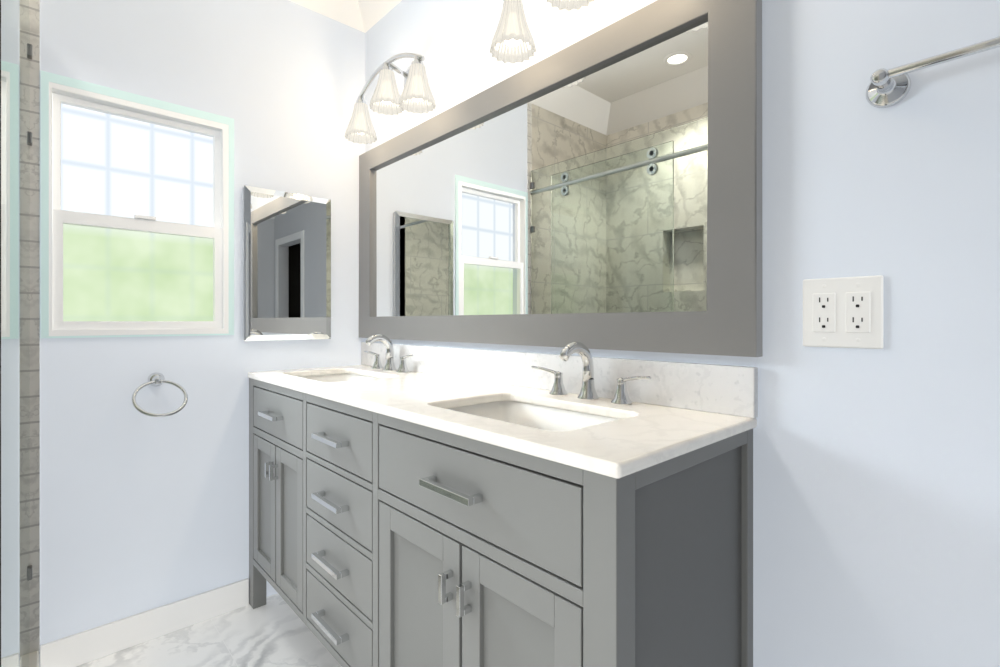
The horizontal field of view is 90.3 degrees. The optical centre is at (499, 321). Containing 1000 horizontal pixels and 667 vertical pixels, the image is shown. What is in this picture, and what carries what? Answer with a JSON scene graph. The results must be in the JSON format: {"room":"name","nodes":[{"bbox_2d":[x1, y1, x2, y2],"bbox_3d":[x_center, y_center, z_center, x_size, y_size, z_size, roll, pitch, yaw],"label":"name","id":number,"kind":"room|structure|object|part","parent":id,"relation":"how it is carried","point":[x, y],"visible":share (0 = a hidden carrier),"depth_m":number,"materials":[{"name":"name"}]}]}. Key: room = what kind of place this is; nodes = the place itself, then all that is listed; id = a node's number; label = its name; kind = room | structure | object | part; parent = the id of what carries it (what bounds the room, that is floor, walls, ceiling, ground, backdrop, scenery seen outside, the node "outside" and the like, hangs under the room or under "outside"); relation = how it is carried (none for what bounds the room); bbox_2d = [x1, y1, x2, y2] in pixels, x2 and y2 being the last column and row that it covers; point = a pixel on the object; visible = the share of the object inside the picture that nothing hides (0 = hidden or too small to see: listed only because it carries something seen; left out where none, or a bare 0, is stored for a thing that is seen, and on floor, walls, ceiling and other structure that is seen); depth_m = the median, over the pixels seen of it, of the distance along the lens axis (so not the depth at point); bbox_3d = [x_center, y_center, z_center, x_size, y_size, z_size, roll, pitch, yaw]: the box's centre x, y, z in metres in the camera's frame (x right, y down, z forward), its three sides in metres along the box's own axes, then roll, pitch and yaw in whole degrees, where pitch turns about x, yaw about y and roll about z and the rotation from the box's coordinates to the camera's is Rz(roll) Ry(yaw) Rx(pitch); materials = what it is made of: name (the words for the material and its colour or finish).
{"room":"bathroom","nodes":[
{"label":"bathroom","id":0,"kind":"room"},
{"bbox_2d":[29,0,39,666],"bbox_3d":[-1.776,-0.107,1.248,0.912,2.385,0.123,0,0,-43],"label":"tiled wall","id":1,"kind":"structure","parent":0,"point":[34,11],"depth_m":1.51,"materials":[{"name":"tile"}]},
{"bbox_2d":[40,0,364,645],"bbox_3d":[-1.045,-0.257,1.923,1.078,2.685,0.120,0,0,-43],"label":"wall","id":2,"kind":"structure","parent":0,"point":[140,512],"depth_m":1.77,"materials":[{"name":"paint"}]},
{"bbox_2d":[49,82,228,335],"bbox_3d":[-1.223,-0.346,1.714,0.520,0.789,0.066,0,0,-43],"label":"window","id":3,"kind":"structure","parent":2,"relation":"in","point":[77,93],"depth_m":1.68,"materials":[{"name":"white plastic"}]},
{"bbox_3d":[-1.236,-0.515,1.726,0.473,0.401,0.024,0,0,-43],"label":"window sash upper","id":4,"kind":"part","parent":3,"relation":"part of","materials":[{"name":"glass"}]},
{"bbox_3d":[-1.218,-0.159,1.705,0.474,0.375,0.026,0,0,-43],"label":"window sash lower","id":5,"kind":"part","parent":3,"relation":"part of","materials":[{"name":"glass"}]},
{"bbox_2d":[41,70,233,337],"bbox_3d":[-1.200,-0.354,1.694,0.535,0.814,0.006,0,0,-43],"label":"window frame","id":6,"kind":"structure","parent":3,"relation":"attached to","point":[47,78],"depth_m":1.58,"materials":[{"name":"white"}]},
{"bbox_2d":[134,214,155,220],"bbox_3d":[-1.209,-0.353,1.696,0.060,0.012,0.016,0,0,-43],"label":"sash lock","id":7,"kind":"object","parent":3,"relation":"attached to","point":[144,217],"visible":1,"depth_m":1.69,"materials":[{"name":"white plastic"}]},
{"bbox_2d":[40,578,248,666],"bbox_3d":[-1.180,1.036,1.709,0.587,0.100,0.013,0,0,-43],"label":"baseboard","id":8,"kind":"structure","parent":2,"relation":"attached to","point":[84,647],"depth_m":1.68,"materials":[{"name":"white wood"}]},
{"bbox_2d":[131,372,187,416],"bbox_3d":[-1.134,0.243,1.659,0.156,0.134,0.147,0,0,-43],"label":"towel ring","id":9,"kind":"object","parent":2,"relation":"attached to","point":[156,379],"visible":1,"depth_m":1.67,"materials":[{"name":"silver metal"}]},
{"bbox_2d":[243,185,330,340],"bbox_3d":[-0.849,-0.220,2.002,0.340,0.590,0.028,0,0,-43],"label":"mirror","id":10,"kind":"object","parent":2,"relation":"attached to","point":[286,265],"visible":0.94,"depth_m":1.98,"materials":[{"name":"silver metal"}]},
{"bbox_2d":[76,593,341,666],"bbox_3d":[0.263,1.135,-0.081,2.110,0.100,4.840,0,0,-43],"label":"floor","id":11,"kind":"structure","parent":0,"point":[274,631],"depth_m":1.67,"materials":[{"name":"stone"}]},
{"bbox_2d":[0,0,38,666],"bbox_3d":[-0.865,0.096,0.848,0.110,1.980,1.694,0,0,-43],"label":"shower","id":12,"kind":"object","parent":11,"relation":"on","point":[15,145],"visible":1,"depth_m":0.69,"materials":[{"name":"glass"}]},
{"bbox_2d":[248,374,756,666],"bbox_3d":[-0.236,0.652,1.454,0.520,0.868,1.663,0,0,-43],"label":"bathroom vanity","id":13,"kind":"object","parent":11,"relation":"on","point":[420,506],"depth_m":0.95,"materials":[{"name":"grey wood"}]},
{"bbox_2d":[248,362,757,469],"bbox_3d":[-0.222,0.221,1.460,0.492,0.050,1.672,0,0,-43],"label":"countertop","id":14,"kind":"structure","parent":13,"relation":"on","point":[598,429],"depth_m":1.17,"materials":[{"name":"white stone"}]},
{"bbox_2d":[363,334,413,373],"bbox_3d":[-0.465,0.123,1.938,0.134,0.145,0.362,0,0,-43],"label":"faucet","id":15,"kind":"object","parent":14,"relation":"on","point":[389,358],"depth_m":1.95,"materials":[{"name":"silver metal"}]},
{"bbox_2d":[531,341,651,405],"bbox_3d":[0.192,0.123,1.225,0.134,0.145,0.362,0,0,-43],"label":"faucet","id":16,"kind":"object","parent":14,"relation":"on","point":[584,379],"depth_m":1.24,"materials":[{"name":"silver metal"}]},
{"bbox_2d":[289,0,401,32],"bbox_3d":[0.263,-1.425,-0.081,1.870,0.250,4.600,0,0,-43],"label":"ceiling","id":17,"kind":"structure","parent":0,"point":[364,16],"depth_m":2.13,"materials":[{"name":"paint"}]},
{"bbox_2d":[365,0,999,666],"bbox_3d":[0.995,-0.257,0.593,0.120,2.685,4.840,0,0,-43],"label":"wall","id":18,"kind":"structure","parent":0,"point":[875,508],"depth_m":0.88,"materials":[{"name":"paint"}]},
{"bbox_2d":[345,53,435,143],"bbox_3d":[-0.400,-0.869,1.878,0.188,0.264,0.538,0,0,-43],"label":"vanity light","id":19,"kind":"object","parent":18,"relation":"attached to","point":[416,96],"visible":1,"depth_m":1.83,"materials":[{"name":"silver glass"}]},
{"bbox_3d":[-0.561,-0.805,2.009,0.128,0.135,0.128,0,0,-43],"label":"lamp shade","id":20,"kind":"part","parent":19,"relation":"part of","materials":[{"name":"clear glass"}]},
{"bbox_3d":[-0.422,-0.862,1.858,0.128,0.135,0.128,0,0,-43],"label":"lamp shade","id":21,"kind":"part","parent":19,"relation":"part of","materials":[{"name":"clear glass"}]},
{"bbox_3d":[-0.283,-0.805,1.707,0.128,0.135,0.128,0,0,-43],"label":"lamp shade","id":22,"kind":"part","parent":19,"relation":"part of","materials":[{"name":"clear glass"}]},
{"bbox_2d":[490,0,594,63],"bbox_3d":[0.196,-0.869,1.231,0.188,0.264,0.538,0,0,-43],"label":"vanity light","id":23,"kind":"object","parent":18,"relation":"attached to","point":[512,41],"visible":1,"depth_m":1.33,"materials":[{"name":"white glass"}]},
{"bbox_3d":[0.035,-0.805,1.362,0.128,0.135,0.128,0,0,-43],"label":"lamp shade","id":24,"kind":"part","parent":23,"relation":"part of","materials":[{"name":"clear glass"}]},
{"bbox_3d":[0.174,-0.862,1.211,0.128,0.135,0.128,0,0,-43],"label":"lamp shade","id":25,"kind":"part","parent":23,"relation":"part of","materials":[{"name":"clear glass"}]},
{"bbox_2d":[361,341,757,418],"bbox_3d":[-0.049,0.144,1.620,0.020,0.102,1.672,0,0,-43],"label":"backsplash","id":26,"kind":"structure","parent":18,"relation":"attached to","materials":[{"name":"stone"}]},
{"bbox_2d":[359,0,762,356],"bbox_3d":[-0.050,-0.332,1.614,0.032,0.812,1.680,0,0,-43],"label":"mirror","id":27,"kind":"object","parent":18,"relation":"attached to","point":[601,189],"visible":1,"depth_m":1.29,"materials":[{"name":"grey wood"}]},
{"bbox_2d":[803,275,882,348],"bbox_3d":[0.620,-0.015,0.904,0.009,0.128,0.124,0,0,-43],"label":"electrical outlet plate","id":28,"kind":"object","parent":18,"relation":"attached to","point":[843,312],"visible":1,"depth_m":0.90,"materials":[{"name":"white plastic"}]},
{"bbox_2d":[866,36,999,107],"bbox_3d":[0.865,-0.400,0.590,0.074,0.062,0.722,0,0,-43],"label":"towel bar","id":29,"kind":"object","parent":18,"relation":"attached to","point":[886,88],"visible":1,"depth_m":0.81,"materials":[{"name":"silver metal"}]}
]}

